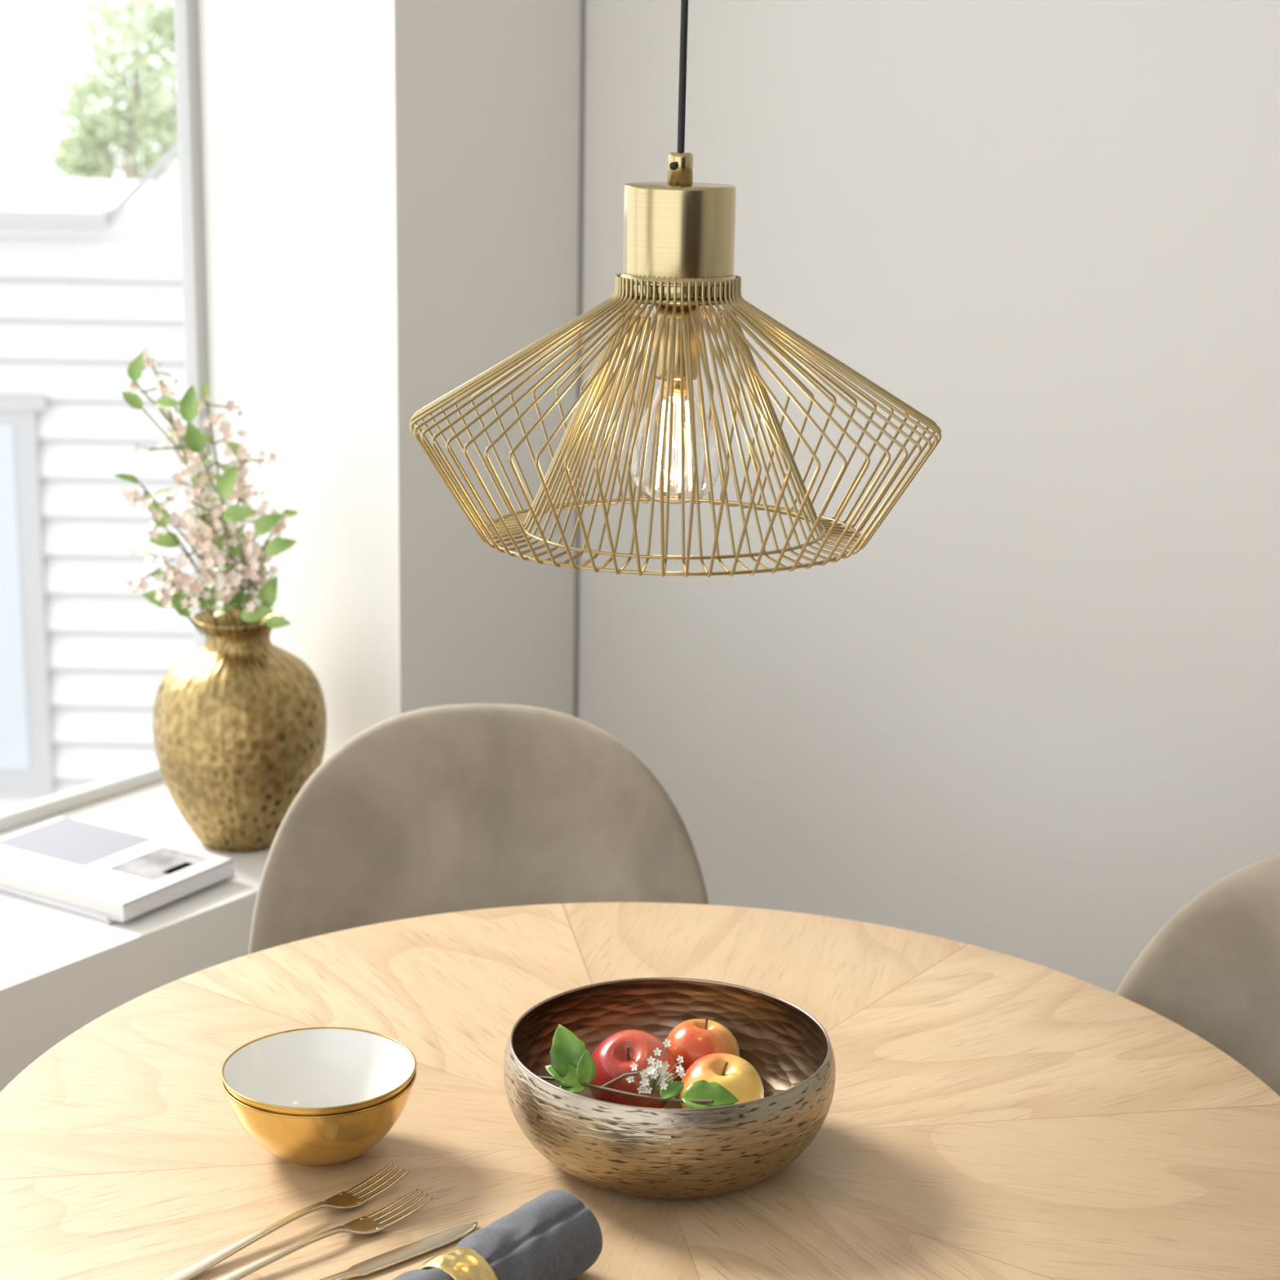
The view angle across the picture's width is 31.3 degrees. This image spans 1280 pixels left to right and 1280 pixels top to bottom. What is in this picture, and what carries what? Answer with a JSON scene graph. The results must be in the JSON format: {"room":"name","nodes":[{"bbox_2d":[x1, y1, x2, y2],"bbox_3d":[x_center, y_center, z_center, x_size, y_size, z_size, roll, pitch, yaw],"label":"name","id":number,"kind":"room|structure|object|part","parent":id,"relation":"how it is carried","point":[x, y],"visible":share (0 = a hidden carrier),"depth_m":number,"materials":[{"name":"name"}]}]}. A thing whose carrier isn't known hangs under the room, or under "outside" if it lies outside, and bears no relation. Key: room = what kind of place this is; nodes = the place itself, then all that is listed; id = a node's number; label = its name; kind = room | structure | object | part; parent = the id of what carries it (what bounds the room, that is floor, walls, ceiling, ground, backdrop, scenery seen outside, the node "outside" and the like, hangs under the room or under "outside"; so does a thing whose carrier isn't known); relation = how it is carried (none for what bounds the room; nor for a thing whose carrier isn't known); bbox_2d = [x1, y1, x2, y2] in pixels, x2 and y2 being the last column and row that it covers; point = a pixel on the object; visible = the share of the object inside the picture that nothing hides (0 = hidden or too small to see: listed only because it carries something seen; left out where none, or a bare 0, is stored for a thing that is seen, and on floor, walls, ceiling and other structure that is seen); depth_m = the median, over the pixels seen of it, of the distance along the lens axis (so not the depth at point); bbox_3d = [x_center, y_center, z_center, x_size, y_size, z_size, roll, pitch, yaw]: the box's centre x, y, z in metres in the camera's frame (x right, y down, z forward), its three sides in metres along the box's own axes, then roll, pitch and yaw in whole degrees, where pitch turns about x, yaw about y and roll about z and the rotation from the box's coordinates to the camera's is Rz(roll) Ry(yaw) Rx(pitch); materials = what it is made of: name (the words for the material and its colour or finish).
{"room":"dining room","nodes":[
{"label":"dining room","id":0,"kind":"room"},
{"bbox_2d":[0,780,270,1092],"bbox_3d":[-1.448,0.807,2.381,0.520,0.567,3.350,11,17,34],"label":"window sill","id":1,"kind":"structure","parent":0,"point":[60,972],"depth_m":2.99,"materials":[{"name":"paint"}]},
{"bbox_2d":[0,888,118,924],"bbox_3d":[-0.783,0.321,3.187,0.360,0.008,0.235,10,17,32],"label":"book","id":2,"kind":"object","parent":1,"relation":"on","point":[86,915],"visible":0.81,"depth_m":3.04,"materials":[{"name":"white paper"}]},
{"bbox_2d":[0,816,234,922],"bbox_3d":[-0.758,0.313,3.157,0.330,0.024,0.217,9,16,30],"label":"book","id":3,"kind":"object","parent":2,"relation":"on","point":[105,872],"visible":1,"depth_m":3.12,"materials":[{"name":"white paper"}]},
{"bbox_2d":[0,817,153,866],"bbox_3d":[-0.797,0.283,3.222,0.170,0.001,0.137,9,16,30],"label":"print","id":4,"kind":"object","parent":3,"relation":"on","point":[60,841],"depth_m":3.21,"materials":[{"name":"grey paper"}]},
{"bbox_2d":[107,846,208,880],"bbox_3d":[-0.660,0.307,3.138,0.085,0.001,0.110,9,16,30],"label":"print","id":5,"kind":"object","parent":3,"relation":"on","point":[149,863],"depth_m":3.14},
{"bbox_2d":[161,862,197,875],"bbox_3d":[-0.628,0.312,3.119,0.020,0.001,0.050,9,16,30],"label":"print","id":6,"kind":"object","parent":3,"relation":"on","point":[171,868],"depth_m":3.12,"materials":[{"name":"black"}]},
{"bbox_2d":[0,0,214,831],"bbox_3d":[-1.630,-0.375,2.190,0.032,1.813,3.281,11,17,34],"label":"frame","id":7,"kind":"object","parent":1,"relation":"attached to","point":[185,11],"visible":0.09,"depth_m":3.48,"materials":[{"name":"grey paint"}]},
{"bbox_2d":[152,607,326,853],"bbox_3d":[-0.576,0.129,3.298,0.247,0.335,0.247,-5,15,-24],"label":"brass vase","id":8,"kind":"object","parent":1,"relation":"on","point":[239,721],"visible":0.88,"depth_m":3.21,"materials":[{"name":"gold metal"}]},
{"bbox_2d":[114,345,299,635],"bbox_3d":[-0.603,-0.176,3.219,0.257,0.464,0.172,1,14,0],"label":"flower bouquet","id":9,"kind":"object","parent":8,"relation":"in","point":[233,575],"visible":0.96,"depth_m":3.19,"materials":[{"name":"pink plant"}]},
{"bbox_2d":[197,0,580,763],"bbox_3d":[-0.422,-0.778,3.435,0.520,2.033,0.425,11,17,34],"label":"wall","id":10,"kind":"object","parent":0,"point":[390,188],"depth_m":3.34,"materials":[{"name":"white paint"}]},
{"bbox_2d":[578,0,1279,993],"bbox_3d":[1.196,-0.277,2.710,4.120,2.600,0.121,11,17,34],"label":"wall","id":11,"kind":"structure","parent":0,"point":[1034,717],"depth_m":3.18,"materials":[{"name":"paint"}]},
{"bbox_2d":[573,0,586,718],"bbox_3d":[-0.092,-0.501,3.522,0.004,2.600,0.008,11,17,34],"label":"trim","id":12,"kind":"structure","parent":11,"relation":"attached to","point":[583,2],"depth_m":3.50,"materials":[{"name":"grey paint"}]},
{"bbox_3d":[0.023,-1.201,0.754,4.120,0.100,4.236,11,17,34],"label":"ceiling","id":13,"kind":"structure","parent":0,"visible":0},
{"bbox_2d":[408,0,941,577],"bbox_3d":[0.038,-0.719,1.727,0.431,1.306,0.431,1,14,0],"label":"pendant lamp","id":14,"kind":"object","parent":13,"relation":"hanging from","point":[678,233],"visible":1,"depth_m":1.80,"materials":[{"name":"gold metal"}]},
{"bbox_3d":[0.029,-0.208,1.855,0.027,0.018,0.027,1,14,0],"label":"bulb","id":15,"kind":"part","parent":14,"relation":"part of","materials":[{"name":"gold metal"}]},
{"bbox_3d":[0.028,-0.162,1.866,0.076,0.102,0.076,1,14,0],"label":"bulb","id":16,"kind":"part","parent":14,"relation":"part of","materials":[{"name":"clear glass"}]},
{"bbox_2d":[653,305,701,381],"bbox_3d":[0.030,-0.258,1.842,0.038,0.095,0.038,1,14,0],"label":"socket","id":17,"kind":"object","parent":14,"relation":"attached to","point":[660,366],"depth_m":1.83,"materials":[{"name":"gold metal"}]},
{"bbox_3d":[0.041,-0.857,1.693,0.007,0.980,0.006,1,14,0],"label":"cord","id":18,"kind":"part","parent":14,"relation":"part of","materials":[{"name":"black plastic"}]},
{"bbox_3d":[-0.023,1.409,1.404,4.120,0.080,4.236,11,17,34],"label":"floor","id":19,"kind":"structure","parent":0,"visible":0},
{"bbox_2d":[248,703,708,954],"bbox_3d":[-0.183,0.583,2.671,0.558,0.906,0.568,0,14,-4],"label":"dining chair","id":20,"kind":"object","parent":19,"relation":"on","point":[448,808],"visible":0.21,"depth_m":2.78,"materials":[{"name":"beige fabric"}]},
{"bbox_2d":[0,902,1279,1279],"bbox_3d":[0.002,0.807,2.108,1.200,0.752,1.200,1,14,0],"label":"dining table","id":21,"kind":"object","parent":19,"relation":"on","point":[992,1115],"visible":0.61,"depth_m":2.04,"materials":[{"name":"brown wood"}]},
{"bbox_2d":[160,1162,408,1279],"bbox_3d":[-0.292,0.474,1.839,0.029,0.012,0.270,13,18,40],"label":"fork","id":22,"kind":"object","parent":21,"relation":"on","point":[343,1200],"visible":1,"depth_m":1.85,"materials":[{"name":"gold metal"}]},
{"bbox_2d":[221,1069,416,1166],"bbox_3d":[-0.277,0.409,1.981,0.167,0.072,0.167,-12,19,-42],"label":"bowl","id":23,"kind":"object","parent":21,"relation":"on","point":[328,1140],"visible":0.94,"depth_m":1.92,"materials":[{"name":"gold metal"}]},
{"bbox_2d":[221,1026,416,1115],"bbox_3d":[-0.277,0.402,1.979,0.167,0.072,0.167,-12,19,-42],"label":"bowl","id":24,"kind":"object","parent":23,"relation":"in","point":[314,1071],"visible":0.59,"depth_m":2.03,"materials":[{"name":"white metal"}]},
{"bbox_2d":[214,1187,433,1279],"bbox_3d":[-0.276,0.483,1.803,0.270,0.012,0.029,-12,19,-42],"label":"fork","id":25,"kind":"object","parent":21,"relation":"on","point":[364,1224],"visible":1,"depth_m":1.84,"materials":[{"name":"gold metal"}]},
{"bbox_2d":[319,1222,477,1279],"bbox_3d":[-0.228,0.494,1.780,0.256,0.005,0.020,-11,18,-39],"label":"table knife","id":26,"kind":"object","parent":21,"relation":"on","point":[406,1252],"visible":1,"depth_m":1.81,"materials":[{"name":"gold metal"}]},
{"bbox_2d":[391,1189,602,1279],"bbox_3d":[-0.126,0.483,1.707,0.072,0.068,0.243,11,17,36],"label":"napkin","id":27,"kind":"object","parent":21,"relation":"on","point":[553,1235],"visible":0.91,"depth_m":1.74,"materials":[{"name":"fabric"}]},
{"bbox_2d":[417,1246,497,1279],"bbox_3d":[-0.137,0.486,1.694,0.065,0.065,0.035,11,17,36],"label":"napkin ring","id":28,"kind":"object","parent":27,"relation":"on","point":[460,1263],"depth_m":1.68,"materials":[{"name":"gold metal"}]},
{"bbox_2d":[503,977,835,1199],"bbox_3d":[0.025,0.396,1.989,0.294,0.105,0.294,1,14,0],"label":"fruit bowl","id":29,"kind":"object","parent":21,"relation":"on","point":[671,1151],"visible":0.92,"depth_m":1.90,"materials":[{"name":"brown metal"}]},
{"bbox_2d":[589,1029,676,1108],"bbox_3d":[-0.007,0.385,2.024,0.080,0.076,0.078,9,16,29],"label":"apple","id":30,"kind":"object","parent":29,"relation":"in","point":[613,1057],"visible":0.61,"depth_m":2.00,"materials":[{"name":"red food"}]},
{"bbox_3d":[-0.011,0.362,2.004,0.005,0.017,0.003,-23,45,-11],"label":"stem","id":31,"kind":"part","parent":30,"relation":"part of","materials":[{"name":"brown plant"}]},
{"bbox_2d":[537,1024,738,1108],"bbox_3d":[-0.009,0.358,1.902,0.191,0.064,0.041,8,16,27],"label":"twig","id":32,"kind":"object","parent":29,"relation":"in","point":[572,1066],"visible":0.98,"depth_m":1.90,"materials":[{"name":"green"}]},
{"bbox_3d":[-0.017,0.372,1.905,0.178,0.035,0.020,9,16,28],"label":"twig stem","id":33,"kind":"part","parent":32,"relation":"part of","materials":[{"name":"brown"}]},
{"bbox_2d":[666,1017,739,1081],"bbox_3d":[0.056,0.374,2.072,0.069,0.065,0.069,7,15,22],"label":"apple","id":34,"kind":"object","parent":29,"relation":"in","point":[693,1039],"visible":0.48,"depth_m":2.05,"materials":[{"name":"red food"}]},
{"bbox_3d":[0.059,0.349,2.069,0.003,0.015,0.005,12,11,20],"label":"stem","id":35,"kind":"part","parent":34,"relation":"part of","materials":[{"name":"brown plant"}]},
{"bbox_2d":[678,1053,764,1108],"bbox_3d":[0.071,0.396,1.993,0.074,0.070,0.074,8,16,27],"label":"apple","id":36,"kind":"object","parent":29,"relation":"in","point":[735,1073],"visible":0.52,"depth_m":1.98,"materials":[{"name":"yellow food"}]},
{"bbox_3d":[0.073,0.372,1.979,0.005,0.016,0.003,18,34,25],"label":"stem","id":37,"kind":"part","parent":36,"relation":"part of","materials":[{"name":"brown plant"}]},
{"bbox_2d":[1115,853,1279,1095],"bbox_3d":[0.597,0.701,2.253,0.568,0.906,0.558,-11,18,-40],"label":"dining chair","id":38,"kind":"object","parent":19,"relation":"on","point":[1212,970],"visible":0.21,"depth_m":2.41,"materials":[{"name":"beige fabric"}]},
{"label":"outside","id":39,"kind":"structure","parent":0,"visible":0},
{"bbox_3d":[-3.036,2.045,11.087,18.000,0.100,11.500,1,14,0],"label":"ground","id":40,"kind":"structure","parent":39,"visible":0},
{"bbox_2d":[0,177,181,242],"bbox_3d":[-2.904,0.176,9.866,6.200,4.120,2.965,1,14,0],"label":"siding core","id":41,"kind":"object","parent":40,"relation":"on","point":[11,189],"visible":0.02,"depth_m":9.28,"materials":[{"name":"white"}]},
{"bbox_2d":[0,395,54,795],"bbox_3d":[-2.648,-0.152,8.203,1.100,1.470,0.030,1,14,0],"label":"house window","id":42,"kind":"structure","parent":41,"relation":"attached to","point":[18,411],"depth_m":8.20,"materials":[{"name":"grey"}]},
{"bbox_2d":[0,423,30,769],"bbox_3d":[-2.708,-0.151,8.196,0.980,1.270,0.005,1,14,0],"label":"window glass","id":43,"kind":"structure","parent":42,"relation":"in","point":[14,735],"depth_m":8.22,"materials":[{"name":"white glass"}]},
{"bbox_2d":[0,201,127,229],"bbox_3d":[-3.904,-1.514,7.977,4.140,0.060,0.420,1,14,0],"label":"eaves","id":44,"kind":"object","parent":41,"relation":"on","point":[25,209],"visible":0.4,"depth_m":7.80,"materials":[{"name":"grey"}]},
{"bbox_2d":[0,215,100,226],"bbox_3d":[-3.905,-1.455,7.760,4.140,0.030,0.030,1,14,0],"label":"gutter","id":45,"kind":"object","parent":44,"relation":"attached to","point":[4,220],"visible":1,"depth_m":7.75,"materials":[{"name":"grey metal"}]},
{"bbox_2d":[0,239,193,810],"bbox_3d":[-2.910,0.569,8.415,6.200,4.060,0.030,1,14,0],"label":"siding","id":46,"kind":"object","parent":41,"relation":"attached to","point":[19,258],"depth_m":8.11,"materials":[{"name":"white"}]},
{"bbox_2d":[0,276,193,782],"bbox_3d":[-2.911,0.631,8.430,6.200,3.932,0.032,1,14,0],"label":"siding gaps","id":47,"kind":"object","parent":46,"relation":"attached to","point":[4,278],"depth_m":8.11,"materials":[{"name":"white"}]},
{"bbox_2d":[101,139,177,230],"bbox_3d":[-0.797,-2.441,7.635,2.080,2.150,0.050,1,14,0],"label":"roof trim","id":48,"kind":"structure","parent":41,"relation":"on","point":[172,151],"depth_m":7.83,"materials":[{"name":"white"}]},
{"bbox_2d":[109,156,180,231],"bbox_3d":[-0.788,-2.418,7.646,2.060,2.100,0.001,1,14,0],"label":"gable","id":49,"kind":"object","parent":41,"relation":"on","point":[157,208],"depth_m":7.88,"materials":[{"name":"grey"}]},
{"bbox_2d":[49,0,177,180],"bbox_3d":[-2.493,-0.762,11.711,0.869,5.062,0.612,1,14,0],"label":"tree","id":50,"kind":"object","parent":40,"relation":"on","point":[94,138],"visible":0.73,"depth_m":11.15,"materials":[{"name":"green plant"}]}
]}

